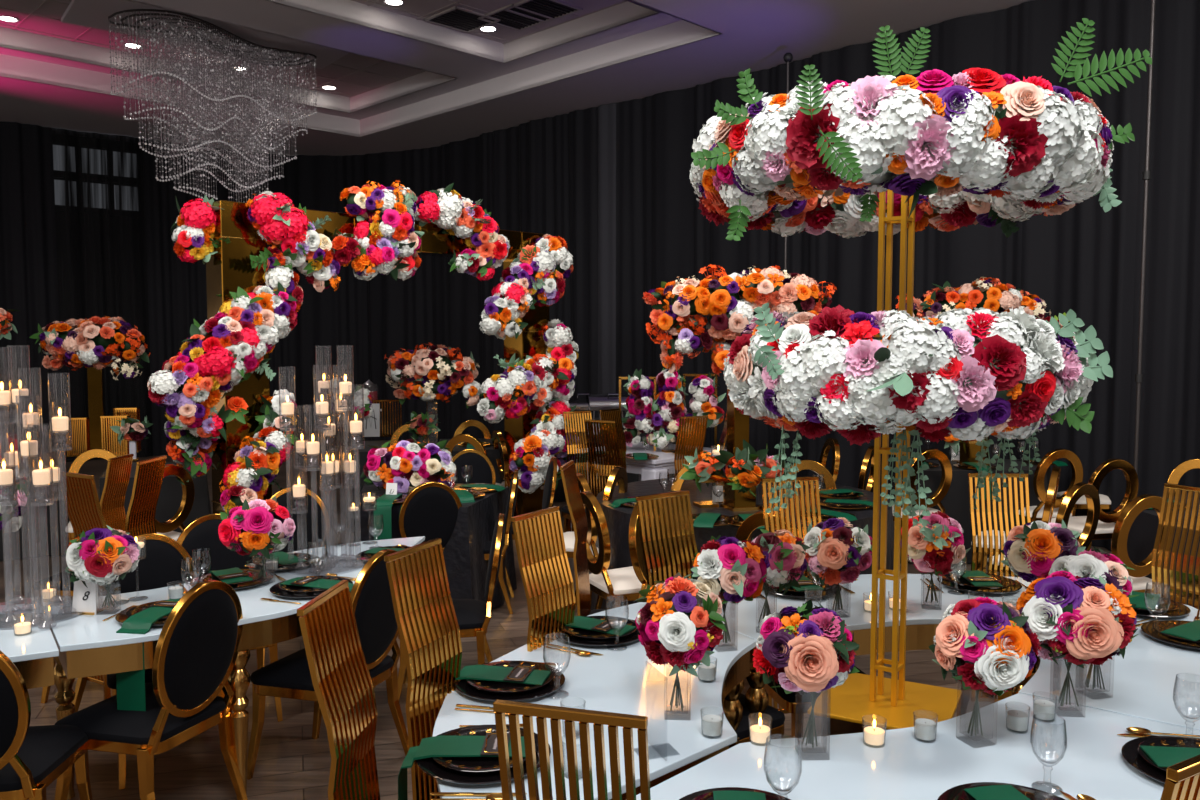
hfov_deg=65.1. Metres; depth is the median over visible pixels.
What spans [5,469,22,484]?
candle cup
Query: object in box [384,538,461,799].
chair
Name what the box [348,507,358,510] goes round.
candle
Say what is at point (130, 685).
napkin
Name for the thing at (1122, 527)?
chair
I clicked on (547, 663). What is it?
fork
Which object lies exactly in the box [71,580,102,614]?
table card
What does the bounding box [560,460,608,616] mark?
chair
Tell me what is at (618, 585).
chair
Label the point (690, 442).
chair
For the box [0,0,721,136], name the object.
trim
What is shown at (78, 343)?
flower arrangement
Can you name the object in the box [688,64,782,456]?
drape
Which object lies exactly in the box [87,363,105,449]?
pedestal
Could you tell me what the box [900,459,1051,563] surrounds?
tablecloth
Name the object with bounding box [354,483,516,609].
tablecloth
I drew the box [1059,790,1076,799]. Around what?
knife
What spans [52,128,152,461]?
drape
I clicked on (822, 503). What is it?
charger plate
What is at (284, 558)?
napkin
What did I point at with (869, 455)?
chair
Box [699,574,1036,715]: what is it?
table
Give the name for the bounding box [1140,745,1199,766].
napkin
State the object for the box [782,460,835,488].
chair
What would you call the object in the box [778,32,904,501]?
drape
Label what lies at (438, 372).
flower arrangement
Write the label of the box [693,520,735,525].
charger plate
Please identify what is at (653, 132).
drape
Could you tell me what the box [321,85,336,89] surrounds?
recessed light
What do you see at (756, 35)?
ceiling
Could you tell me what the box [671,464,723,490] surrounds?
chair
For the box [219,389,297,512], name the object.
floral garland
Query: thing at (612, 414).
chair
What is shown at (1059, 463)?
napkin
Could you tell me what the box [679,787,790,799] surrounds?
charger plate
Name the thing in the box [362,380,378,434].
dispenser
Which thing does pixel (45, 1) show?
trim
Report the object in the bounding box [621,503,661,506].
charger plate
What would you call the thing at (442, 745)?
napkin
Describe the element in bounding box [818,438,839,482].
chair
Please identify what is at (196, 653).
chair
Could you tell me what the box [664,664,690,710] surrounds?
vase
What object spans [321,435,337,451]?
candle cup
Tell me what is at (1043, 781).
water goblet
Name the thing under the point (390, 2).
recessed light
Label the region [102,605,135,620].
fork
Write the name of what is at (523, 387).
floral garland
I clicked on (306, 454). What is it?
candle cup
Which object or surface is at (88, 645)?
table
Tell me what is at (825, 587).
dinner plate
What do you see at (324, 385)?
candle
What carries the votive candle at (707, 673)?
on the table at (623, 680)
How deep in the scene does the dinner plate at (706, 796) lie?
2.10 m
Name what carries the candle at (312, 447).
on the cluster at (327, 467)
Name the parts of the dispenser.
lid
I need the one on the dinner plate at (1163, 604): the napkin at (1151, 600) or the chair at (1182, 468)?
the napkin at (1151, 600)
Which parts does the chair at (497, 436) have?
post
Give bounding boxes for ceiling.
[0,0,1031,155]
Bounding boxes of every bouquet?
[65,526,140,607]
[218,496,295,578]
[633,572,726,710]
[690,535,767,642]
[752,529,809,622]
[752,600,859,747]
[804,517,872,610]
[900,511,969,602]
[929,597,1040,735]
[1000,519,1085,582]
[1016,571,1137,705]
[1049,547,1140,688]
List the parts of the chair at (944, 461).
seat, post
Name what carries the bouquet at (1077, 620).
in the vase
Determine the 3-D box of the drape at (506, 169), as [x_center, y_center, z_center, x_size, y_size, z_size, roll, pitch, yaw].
[-1.639,-1.500,13.814,0.188,4.765,2.637,-3,5,-42]
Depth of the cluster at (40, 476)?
3.50 m
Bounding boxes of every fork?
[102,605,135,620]
[261,598,300,603]
[271,572,284,580]
[459,724,522,726]
[501,660,558,665]
[839,585,854,593]
[1194,610,1199,620]
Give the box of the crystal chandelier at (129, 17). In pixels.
[61,0,348,202]
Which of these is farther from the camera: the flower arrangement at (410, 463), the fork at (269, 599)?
the flower arrangement at (410, 463)
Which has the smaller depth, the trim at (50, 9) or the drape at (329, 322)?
the trim at (50, 9)
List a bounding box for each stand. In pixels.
[131,537,145,597]
[347,506,359,543]
[362,493,376,541]
[712,445,719,454]
[807,186,961,735]
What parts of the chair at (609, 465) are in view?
rail, slat panel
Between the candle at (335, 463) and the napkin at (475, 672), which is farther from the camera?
the candle at (335, 463)
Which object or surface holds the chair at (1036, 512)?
on the floor
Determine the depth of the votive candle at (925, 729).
2.45 m
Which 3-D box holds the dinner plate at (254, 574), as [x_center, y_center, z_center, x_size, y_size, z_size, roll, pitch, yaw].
[-1.578,0.765,4.031,0.264,0.018,0.264,-3,5,-35]
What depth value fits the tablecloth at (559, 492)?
10.38 m
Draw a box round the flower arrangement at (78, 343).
[29,316,149,379]
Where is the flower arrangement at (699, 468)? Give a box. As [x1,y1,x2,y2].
[679,448,730,491]
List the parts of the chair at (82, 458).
seat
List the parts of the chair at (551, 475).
backrest, frame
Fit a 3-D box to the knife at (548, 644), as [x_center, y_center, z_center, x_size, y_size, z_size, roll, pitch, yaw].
[-0.086,0.840,3.161,0.222,0.005,0.014,2,4,30]
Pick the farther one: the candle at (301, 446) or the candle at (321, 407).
the candle at (301, 446)
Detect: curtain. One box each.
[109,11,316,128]
[121,15,306,154]
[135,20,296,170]
[151,24,283,189]
[170,29,267,202]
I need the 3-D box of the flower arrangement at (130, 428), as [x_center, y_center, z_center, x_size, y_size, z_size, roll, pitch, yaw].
[-3.962,0.266,8.026,0.306,0.250,0.324,4,5,44]
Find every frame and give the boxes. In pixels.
[206,200,549,554]
[619,377,655,450]
[682,374,716,449]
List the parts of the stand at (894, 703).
plate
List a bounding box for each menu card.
[150,601,176,606]
[216,572,249,579]
[290,576,320,584]
[480,733,509,754]
[503,665,534,681]
[591,619,622,631]
[797,580,819,584]
[964,577,998,580]
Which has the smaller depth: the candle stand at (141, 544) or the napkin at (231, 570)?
the candle stand at (141, 544)
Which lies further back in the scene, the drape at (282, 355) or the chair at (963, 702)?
the drape at (282, 355)
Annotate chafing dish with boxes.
[566,394,600,419]
[586,393,630,419]
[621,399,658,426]
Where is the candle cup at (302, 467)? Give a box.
[294,452,310,468]
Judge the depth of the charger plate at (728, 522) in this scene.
5.27 m
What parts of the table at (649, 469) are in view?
leg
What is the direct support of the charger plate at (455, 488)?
on the tablecloth at (466, 565)
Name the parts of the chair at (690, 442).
rail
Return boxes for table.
[0,603,58,688]
[41,536,424,799]
[432,602,756,799]
[571,442,726,527]
[636,693,1199,799]
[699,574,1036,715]
[1018,604,1199,730]
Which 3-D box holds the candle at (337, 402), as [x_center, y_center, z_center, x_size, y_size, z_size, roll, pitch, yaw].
[-1.209,0.008,4.389,0.056,0.084,0.055,0,4,0]
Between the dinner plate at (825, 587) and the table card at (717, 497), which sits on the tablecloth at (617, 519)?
the table card at (717, 497)
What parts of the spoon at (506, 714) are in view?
handle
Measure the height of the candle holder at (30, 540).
0.738 m
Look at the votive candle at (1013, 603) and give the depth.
3.58 m
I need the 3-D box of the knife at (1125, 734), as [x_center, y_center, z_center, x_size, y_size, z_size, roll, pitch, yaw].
[1.477,0.885,2.469,0.222,0.005,0.014,1,4,10]
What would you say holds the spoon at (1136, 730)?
on the table at (906, 766)
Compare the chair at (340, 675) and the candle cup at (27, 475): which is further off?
the candle cup at (27, 475)
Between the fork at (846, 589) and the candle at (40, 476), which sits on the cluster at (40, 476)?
the candle at (40, 476)
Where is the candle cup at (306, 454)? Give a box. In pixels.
[305,454,321,470]
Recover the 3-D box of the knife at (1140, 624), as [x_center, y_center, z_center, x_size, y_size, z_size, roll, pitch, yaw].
[1.972,0.822,3.438,0.222,0.005,0.014,-2,4,-30]
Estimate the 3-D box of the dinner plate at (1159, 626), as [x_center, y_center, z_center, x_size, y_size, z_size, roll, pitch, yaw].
[2.078,0.815,3.276,0.264,0.018,0.264,-2,4,-30]
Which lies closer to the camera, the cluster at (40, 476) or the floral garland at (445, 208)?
the cluster at (40, 476)
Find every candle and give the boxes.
[0,382,10,404]
[0,461,12,484]
[4,443,19,465]
[11,380,28,402]
[12,616,31,633]
[20,432,37,455]
[22,404,39,426]
[32,461,49,484]
[39,583,56,598]
[45,460,59,481]
[52,408,67,430]
[137,542,143,547]
[167,586,183,598]
[265,557,278,571]
[281,396,293,413]
[293,478,304,496]
[296,434,307,451]
[306,435,319,453]
[315,395,328,413]
[318,374,329,391]
[321,455,332,473]
[323,417,334,434]
[331,454,338,471]
[335,393,346,410]
[339,375,351,392]
[344,454,355,471]
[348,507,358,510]
[350,414,361,432]
[363,497,375,501]
[698,663,716,680]
[700,710,723,735]
[712,450,719,454]
[748,717,771,742]
[862,719,886,744]
[863,594,878,610]
[888,591,899,608]
[913,718,937,740]
[1003,600,1015,606]
[1005,709,1029,730]
[1032,694,1056,719]
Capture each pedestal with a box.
[0,350,3,433]
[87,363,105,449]
[721,476,758,511]
[723,387,748,493]
[957,440,982,462]
[980,436,988,460]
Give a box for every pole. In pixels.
[783,53,792,449]
[1134,0,1155,474]
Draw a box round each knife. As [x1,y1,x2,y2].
[430,792,526,795]
[456,704,492,709]
[546,643,602,654]
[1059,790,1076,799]
[1117,733,1199,739]
[1135,619,1157,626]
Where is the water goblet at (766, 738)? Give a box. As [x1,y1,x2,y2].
[763,738,801,798]
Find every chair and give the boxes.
[0,651,92,799]
[33,454,133,603]
[41,455,166,703]
[54,580,247,799]
[59,471,107,711]
[65,449,116,543]
[100,533,224,789]
[155,464,194,540]
[177,514,282,721]
[247,549,408,779]
[263,487,329,666]
[297,580,379,799]
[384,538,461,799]
[390,424,429,443]
[398,513,504,700]
[399,481,461,550]
[446,433,502,485]
[451,449,495,483]
[454,420,490,438]
[483,469,518,613]
[492,430,552,506]
[493,699,650,799]
[511,506,575,651]
[512,457,556,539]
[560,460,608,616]
[561,411,594,569]
[563,466,627,557]
[575,473,607,608]
[580,491,641,608]
[584,419,619,523]
[599,408,626,484]
[628,499,745,678]
[636,490,784,747]
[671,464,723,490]
[674,416,707,477]
[719,413,726,474]
[735,511,807,575]
[761,476,866,737]
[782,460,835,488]
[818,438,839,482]
[858,445,873,491]
[892,448,951,552]
[956,473,1030,716]
[971,466,1060,570]
[987,482,1099,573]
[1019,448,1082,522]
[1051,458,1138,550]
[1057,491,1110,509]
[1111,494,1172,593]
[1151,483,1199,609]
[1160,755,1199,799]
[1165,459,1199,497]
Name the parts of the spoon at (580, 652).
handle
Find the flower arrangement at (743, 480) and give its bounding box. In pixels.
[714,447,770,495]
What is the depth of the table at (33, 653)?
3.23 m
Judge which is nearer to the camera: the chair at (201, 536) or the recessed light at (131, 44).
the chair at (201, 536)
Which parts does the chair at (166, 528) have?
seat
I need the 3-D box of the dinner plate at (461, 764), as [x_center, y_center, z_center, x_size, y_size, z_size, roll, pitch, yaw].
[-0.290,0.876,2.349,0.264,0.018,0.264,0,4,0]
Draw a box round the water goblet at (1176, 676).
[1173,676,1199,738]
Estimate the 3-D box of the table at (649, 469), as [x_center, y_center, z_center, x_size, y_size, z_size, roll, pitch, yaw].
[0.476,0.843,8.871,1.080,0.750,1.080,-4,5,-45]
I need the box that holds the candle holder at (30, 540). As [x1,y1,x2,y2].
[0,452,69,560]
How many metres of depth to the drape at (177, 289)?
14.38 m
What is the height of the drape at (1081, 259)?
4.765 m
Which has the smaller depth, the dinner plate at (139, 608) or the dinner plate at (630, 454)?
the dinner plate at (139, 608)
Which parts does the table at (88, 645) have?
turned leg, turned leg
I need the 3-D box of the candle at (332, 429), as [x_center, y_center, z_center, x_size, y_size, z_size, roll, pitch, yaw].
[-1.243,0.118,4.311,0.056,0.084,0.055,0,4,0]
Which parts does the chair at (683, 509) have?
rail, slat panel, seat frame, seat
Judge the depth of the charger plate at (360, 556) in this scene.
4.44 m
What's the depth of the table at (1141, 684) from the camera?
2.87 m
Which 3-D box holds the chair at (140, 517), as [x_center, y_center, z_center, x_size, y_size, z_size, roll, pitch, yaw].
[-2.494,0.891,4.763,0.516,1.201,0.416,0,4,3]
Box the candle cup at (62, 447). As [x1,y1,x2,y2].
[50,431,71,450]
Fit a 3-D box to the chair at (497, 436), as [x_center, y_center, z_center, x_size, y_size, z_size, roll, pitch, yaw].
[-0.724,0.746,8.871,0.542,0.951,0.457,-1,4,-20]
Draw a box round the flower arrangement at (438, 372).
[384,342,483,408]
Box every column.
[0,430,30,532]
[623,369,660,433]
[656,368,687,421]
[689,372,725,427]
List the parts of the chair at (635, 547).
post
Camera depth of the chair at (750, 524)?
4.68 m
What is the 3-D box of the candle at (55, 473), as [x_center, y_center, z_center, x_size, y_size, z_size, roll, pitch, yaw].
[-2.151,0.275,3.691,0.056,0.084,0.055,0,4,0]
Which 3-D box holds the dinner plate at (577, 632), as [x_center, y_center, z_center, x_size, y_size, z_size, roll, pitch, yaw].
[0.000,0.811,3.332,0.264,0.018,0.264,2,4,30]
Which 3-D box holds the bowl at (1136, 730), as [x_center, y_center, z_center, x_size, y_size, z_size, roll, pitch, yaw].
[1.433,0.882,2.500,0.060,0.009,0.040,1,4,10]
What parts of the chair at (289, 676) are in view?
leg, leg, seat, seat frame, frame, backrest, post, leg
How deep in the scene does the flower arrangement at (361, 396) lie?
8.52 m
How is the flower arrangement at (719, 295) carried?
on the pedestal at (737, 422)
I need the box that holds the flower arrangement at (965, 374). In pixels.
[723,303,1112,523]
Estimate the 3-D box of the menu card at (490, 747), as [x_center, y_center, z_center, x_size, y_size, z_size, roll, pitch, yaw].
[-0.260,0.857,2.348,0.062,0.005,0.125,0,4,0]
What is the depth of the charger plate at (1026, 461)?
7.83 m
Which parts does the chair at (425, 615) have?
rail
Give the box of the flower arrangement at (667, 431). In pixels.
[622,404,699,448]
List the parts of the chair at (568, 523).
seat frame, leg, seat, rail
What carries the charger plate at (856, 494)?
on the tablecloth at (617, 519)
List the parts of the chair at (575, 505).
rail, slat panel, seat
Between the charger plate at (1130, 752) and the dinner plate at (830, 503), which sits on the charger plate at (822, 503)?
the dinner plate at (830, 503)
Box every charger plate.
[115,606,166,625]
[190,570,272,588]
[244,554,319,570]
[270,577,352,597]
[356,550,369,561]
[363,500,403,503]
[416,725,550,784]
[454,486,496,491]
[455,661,564,700]
[458,443,491,445]
[473,492,484,498]
[555,617,639,645]
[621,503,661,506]
[626,455,658,458]
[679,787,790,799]
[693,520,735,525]
[724,520,741,525]
[763,584,840,597]
[800,511,855,520]
[809,491,860,497]
[820,500,871,508]
[937,573,1021,593]
[937,782,1065,799]
[953,464,996,468]
[1023,460,1065,464]
[1122,736,1196,783]
[1134,600,1190,617]
[1141,620,1199,649]
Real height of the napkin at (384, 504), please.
0.260 m
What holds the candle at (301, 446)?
on the cluster at (327, 467)
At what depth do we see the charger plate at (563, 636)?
3.23 m
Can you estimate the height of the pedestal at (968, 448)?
0.201 m
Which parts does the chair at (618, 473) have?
seat, seat frame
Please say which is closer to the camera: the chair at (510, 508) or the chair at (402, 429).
the chair at (510, 508)
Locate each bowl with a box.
[486,793,502,799]
[575,650,591,655]
[1126,727,1150,733]
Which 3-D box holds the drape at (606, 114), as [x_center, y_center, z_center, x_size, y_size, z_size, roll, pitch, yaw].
[0.077,-1.390,12.144,0.053,4.765,0.306,-4,5,-44]
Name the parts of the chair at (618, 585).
post, seat frame, seat, leg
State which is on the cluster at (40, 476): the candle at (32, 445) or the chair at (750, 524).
the candle at (32, 445)
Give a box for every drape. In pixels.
[0,121,64,461]
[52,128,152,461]
[143,139,215,455]
[216,148,295,445]
[290,155,364,446]
[360,147,439,444]
[437,118,545,438]
[546,107,597,417]
[598,103,615,417]
[616,88,689,477]
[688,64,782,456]
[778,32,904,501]
[902,1,1028,459]
[1016,0,1144,550]
[1128,0,1199,497]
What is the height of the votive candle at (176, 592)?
0.066 m
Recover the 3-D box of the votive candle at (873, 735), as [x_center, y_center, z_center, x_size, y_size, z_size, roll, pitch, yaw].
[0.710,0.859,2.434,0.062,0.066,0.062,0,4,0]
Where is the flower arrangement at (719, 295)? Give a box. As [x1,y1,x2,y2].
[642,264,836,375]
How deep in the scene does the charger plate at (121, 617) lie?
3.47 m
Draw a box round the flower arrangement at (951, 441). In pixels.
[944,433,984,454]
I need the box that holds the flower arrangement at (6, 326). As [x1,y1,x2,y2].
[0,308,18,339]
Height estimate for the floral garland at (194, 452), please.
0.520 m
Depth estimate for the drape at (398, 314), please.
15.12 m
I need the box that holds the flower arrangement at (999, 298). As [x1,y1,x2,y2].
[895,277,1050,318]
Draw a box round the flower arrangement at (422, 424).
[405,411,439,439]
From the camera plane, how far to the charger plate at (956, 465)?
7.57 m
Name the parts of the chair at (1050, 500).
seat frame, seat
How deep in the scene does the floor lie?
4.48 m
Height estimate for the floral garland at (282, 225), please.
0.692 m
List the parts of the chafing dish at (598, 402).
lid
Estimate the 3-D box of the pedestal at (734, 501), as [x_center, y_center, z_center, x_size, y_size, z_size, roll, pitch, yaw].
[0.864,0.575,5.800,0.177,0.189,0.177,-1,4,-18]
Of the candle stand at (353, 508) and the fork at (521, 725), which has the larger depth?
the candle stand at (353, 508)
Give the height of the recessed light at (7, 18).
0.012 m
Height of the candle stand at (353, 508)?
0.215 m
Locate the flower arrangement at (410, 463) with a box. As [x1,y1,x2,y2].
[360,437,455,493]
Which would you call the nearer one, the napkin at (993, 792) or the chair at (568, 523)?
the napkin at (993, 792)
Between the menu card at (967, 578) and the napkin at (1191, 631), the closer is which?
the napkin at (1191, 631)
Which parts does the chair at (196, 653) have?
leg, seat, leg, seat frame, post, frame, backrest, post, leg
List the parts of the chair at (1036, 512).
seat frame, post, seat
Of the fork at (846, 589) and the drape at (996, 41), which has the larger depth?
the drape at (996, 41)
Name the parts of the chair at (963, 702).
leg, rail, seat frame, leg, rail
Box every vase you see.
[127,439,138,460]
[662,421,674,452]
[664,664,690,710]
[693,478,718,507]
[756,481,778,510]
[921,572,941,609]
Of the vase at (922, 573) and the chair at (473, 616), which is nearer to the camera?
the vase at (922, 573)
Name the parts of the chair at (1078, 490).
seat, seat frame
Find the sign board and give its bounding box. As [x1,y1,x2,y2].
[363,404,379,436]
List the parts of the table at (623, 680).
turned leg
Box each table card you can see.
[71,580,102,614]
[386,483,396,494]
[712,486,722,502]
[951,446,959,460]
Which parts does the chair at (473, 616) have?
leg, seat frame, seat, leg, post, leg, backrest, frame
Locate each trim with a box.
[0,0,624,96]
[0,0,626,97]
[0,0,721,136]
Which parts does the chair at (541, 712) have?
rail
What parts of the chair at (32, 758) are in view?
backrest, frame, post, leg, seat frame, seat, leg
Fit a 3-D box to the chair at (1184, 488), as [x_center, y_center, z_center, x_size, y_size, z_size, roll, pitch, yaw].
[2.197,0.961,3.708,0.516,1.201,0.416,-2,4,-30]
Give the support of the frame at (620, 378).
on the table at (649, 469)
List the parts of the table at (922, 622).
turned leg, turned leg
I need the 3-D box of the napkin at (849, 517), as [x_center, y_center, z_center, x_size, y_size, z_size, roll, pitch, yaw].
[1.343,0.668,5.475,0.115,0.030,0.300,-3,5,-35]
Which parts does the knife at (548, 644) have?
handle, blade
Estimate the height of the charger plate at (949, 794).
0.017 m
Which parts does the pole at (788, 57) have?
knob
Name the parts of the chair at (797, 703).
seat frame, rail, slat panel, leg, seat, leg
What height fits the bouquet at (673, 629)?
0.379 m
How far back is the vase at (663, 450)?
8.63 m
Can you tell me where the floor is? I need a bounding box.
[0,446,1111,799]
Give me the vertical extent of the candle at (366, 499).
0.022 m
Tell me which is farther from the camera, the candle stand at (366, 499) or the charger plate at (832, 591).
the candle stand at (366, 499)
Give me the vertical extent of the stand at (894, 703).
2.399 m
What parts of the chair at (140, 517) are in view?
leg, slat panel, rail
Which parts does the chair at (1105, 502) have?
seat, seat frame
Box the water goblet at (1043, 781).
[1030,715,1066,785]
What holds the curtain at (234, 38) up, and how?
hanging from the crystal chandelier at (129, 17)
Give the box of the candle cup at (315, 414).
[315,414,329,430]
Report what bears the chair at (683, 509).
on the floor
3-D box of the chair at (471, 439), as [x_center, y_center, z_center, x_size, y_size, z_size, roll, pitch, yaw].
[-1.170,0.759,8.667,0.457,0.951,0.542,1,4,10]
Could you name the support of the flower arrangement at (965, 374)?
on the stand at (894, 703)
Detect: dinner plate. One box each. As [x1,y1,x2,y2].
[126,600,168,619]
[198,569,263,584]
[253,552,312,566]
[279,575,343,592]
[363,546,408,557]
[370,494,406,500]
[432,726,536,772]
[459,483,494,490]
[461,442,487,444]
[466,661,553,692]
[467,490,479,495]
[563,616,636,638]
[626,453,654,456]
[691,789,781,799]
[692,513,730,522]
[729,515,743,522]
[773,576,832,592]
[805,509,848,517]
[819,489,854,496]
[824,498,864,506]
[946,572,1012,588]
[953,784,1058,799]
[958,463,992,467]
[1134,597,1179,611]
[1138,737,1199,772]
[1152,620,1199,642]
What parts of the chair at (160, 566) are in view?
leg, seat frame, leg, seat, frame, backrest, leg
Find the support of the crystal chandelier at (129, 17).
hanging from the trim at (50, 9)
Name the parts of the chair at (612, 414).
rail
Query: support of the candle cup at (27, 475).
on the cluster at (40, 476)
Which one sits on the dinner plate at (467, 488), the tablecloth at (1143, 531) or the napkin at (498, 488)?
the napkin at (498, 488)
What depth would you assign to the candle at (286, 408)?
4.25 m
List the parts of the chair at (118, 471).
leg, seat, seat frame, slat panel, rail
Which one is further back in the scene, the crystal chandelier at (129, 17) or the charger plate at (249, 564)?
the crystal chandelier at (129, 17)
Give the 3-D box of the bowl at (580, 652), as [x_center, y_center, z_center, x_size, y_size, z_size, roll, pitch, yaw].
[-0.056,0.841,3.117,0.060,0.009,0.040,2,4,30]
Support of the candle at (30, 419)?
on the cluster at (40, 476)
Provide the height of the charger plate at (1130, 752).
0.017 m
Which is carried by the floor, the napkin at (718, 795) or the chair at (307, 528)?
the chair at (307, 528)
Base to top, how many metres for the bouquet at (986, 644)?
0.363 m
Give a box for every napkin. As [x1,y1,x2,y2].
[116,599,179,710]
[208,567,252,583]
[254,551,306,564]
[280,577,353,591]
[365,547,403,553]
[374,493,401,539]
[398,735,525,799]
[454,489,474,502]
[455,665,551,684]
[460,484,505,491]
[466,441,481,448]
[566,616,635,635]
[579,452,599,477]
[608,498,659,507]
[633,453,646,459]
[693,513,720,527]
[713,790,765,799]
[738,514,764,528]
[791,575,823,590]
[805,508,856,521]
[819,489,863,494]
[825,499,872,506]
[951,570,1003,586]
[962,462,992,499]
[964,785,1029,799]
[1031,458,1067,465]
[1129,591,1160,609]
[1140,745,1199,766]
[1161,620,1199,640]
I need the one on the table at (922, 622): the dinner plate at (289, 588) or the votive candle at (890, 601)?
the votive candle at (890, 601)
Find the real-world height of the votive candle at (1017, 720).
0.066 m
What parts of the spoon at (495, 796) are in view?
handle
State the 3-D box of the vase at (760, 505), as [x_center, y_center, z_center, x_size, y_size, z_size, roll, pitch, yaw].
[1.033,0.575,5.782,0.115,0.192,0.115,-1,4,-18]
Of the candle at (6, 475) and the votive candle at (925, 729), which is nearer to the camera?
the votive candle at (925, 729)
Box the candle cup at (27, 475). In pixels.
[19,455,38,476]
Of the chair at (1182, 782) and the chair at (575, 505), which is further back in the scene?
the chair at (575, 505)
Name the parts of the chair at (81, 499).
rail, leg, rail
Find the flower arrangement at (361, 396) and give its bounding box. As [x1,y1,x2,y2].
[326,376,371,420]
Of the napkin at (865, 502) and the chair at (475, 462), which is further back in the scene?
the chair at (475, 462)
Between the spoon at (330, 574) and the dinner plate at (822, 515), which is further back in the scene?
the dinner plate at (822, 515)
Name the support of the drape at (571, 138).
hanging from the ceiling
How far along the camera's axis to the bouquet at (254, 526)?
3.94 m
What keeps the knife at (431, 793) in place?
on the table at (623, 680)
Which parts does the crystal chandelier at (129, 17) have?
ceiling plate, ceiling rail, ceiling rail, ceiling rail, ceiling rail, ceiling rail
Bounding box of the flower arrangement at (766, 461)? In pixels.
[743,439,787,487]
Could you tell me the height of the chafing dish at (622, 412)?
0.377 m
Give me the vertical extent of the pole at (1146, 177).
4.690 m
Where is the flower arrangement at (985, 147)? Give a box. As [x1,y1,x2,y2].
[689,18,1151,240]
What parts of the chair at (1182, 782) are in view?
slat panel, rail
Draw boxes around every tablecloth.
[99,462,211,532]
[346,440,422,531]
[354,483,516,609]
[436,438,504,483]
[554,418,669,500]
[589,476,893,609]
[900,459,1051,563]
[1127,491,1199,609]
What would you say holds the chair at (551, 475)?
on the floor
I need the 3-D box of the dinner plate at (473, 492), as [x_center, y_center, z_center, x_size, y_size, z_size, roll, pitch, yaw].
[-0.923,0.622,6.200,0.264,0.018,0.264,-1,4,-20]
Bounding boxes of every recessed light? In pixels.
[0,15,18,21]
[124,42,140,48]
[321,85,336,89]
[384,0,403,5]
[479,25,496,31]
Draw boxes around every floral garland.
[147,246,302,440]
[164,420,219,484]
[170,195,231,263]
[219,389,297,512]
[245,191,360,291]
[340,180,423,280]
[414,183,509,280]
[477,319,578,423]
[480,234,573,339]
[509,398,578,493]
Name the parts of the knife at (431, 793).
handle, blade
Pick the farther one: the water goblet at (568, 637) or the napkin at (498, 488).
the napkin at (498, 488)
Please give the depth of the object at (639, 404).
8.57 m
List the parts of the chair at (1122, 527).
seat, seat frame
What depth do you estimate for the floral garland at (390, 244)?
7.17 m
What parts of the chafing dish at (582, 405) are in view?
lid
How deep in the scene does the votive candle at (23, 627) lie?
3.33 m
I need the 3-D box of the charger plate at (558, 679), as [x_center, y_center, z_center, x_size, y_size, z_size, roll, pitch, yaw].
[-0.273,0.854,2.848,0.334,0.017,0.334,1,4,12]
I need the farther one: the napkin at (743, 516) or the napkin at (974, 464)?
the napkin at (974, 464)
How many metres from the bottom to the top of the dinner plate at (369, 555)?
0.018 m
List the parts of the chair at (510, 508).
seat, seat frame, leg, post, leg, frame, backrest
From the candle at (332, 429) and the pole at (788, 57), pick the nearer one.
the candle at (332, 429)
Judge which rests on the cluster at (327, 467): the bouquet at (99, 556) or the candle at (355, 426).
the candle at (355, 426)
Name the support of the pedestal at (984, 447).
on the tablecloth at (956, 504)
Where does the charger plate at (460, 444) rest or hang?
on the tablecloth at (492, 454)
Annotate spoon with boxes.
[325,573,356,578]
[430,793,502,799]
[455,708,508,715]
[544,646,591,655]
[1076,794,1095,799]
[1126,727,1199,736]
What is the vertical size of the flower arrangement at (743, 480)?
0.314 m
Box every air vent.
[424,6,500,32]
[477,3,553,31]
[504,0,582,22]
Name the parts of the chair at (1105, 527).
seat, seat frame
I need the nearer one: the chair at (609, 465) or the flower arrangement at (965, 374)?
the flower arrangement at (965, 374)
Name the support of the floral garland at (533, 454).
attached to the arch frame at (229, 269)
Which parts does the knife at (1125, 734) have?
blade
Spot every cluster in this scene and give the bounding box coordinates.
[0,345,71,626]
[278,352,364,570]
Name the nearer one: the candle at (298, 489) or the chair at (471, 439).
the candle at (298, 489)
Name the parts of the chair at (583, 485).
post, leg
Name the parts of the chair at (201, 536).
backrest, frame, leg, seat frame, leg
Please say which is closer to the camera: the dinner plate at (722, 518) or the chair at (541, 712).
the chair at (541, 712)
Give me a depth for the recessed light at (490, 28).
10.50 m
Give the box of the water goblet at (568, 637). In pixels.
[543,637,570,691]
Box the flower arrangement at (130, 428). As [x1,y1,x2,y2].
[110,415,152,444]
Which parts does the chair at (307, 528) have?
leg, backrest, frame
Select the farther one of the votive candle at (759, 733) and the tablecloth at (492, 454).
the tablecloth at (492, 454)
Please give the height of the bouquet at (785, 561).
0.342 m
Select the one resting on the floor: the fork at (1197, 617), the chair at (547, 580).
the chair at (547, 580)
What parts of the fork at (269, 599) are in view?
handle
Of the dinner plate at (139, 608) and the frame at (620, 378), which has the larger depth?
the frame at (620, 378)
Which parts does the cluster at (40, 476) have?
crystal rod, crystal rod, crystal rod, crystal rod, crystal rod, crystal rod, crystal rod, crystal rod, crystal rod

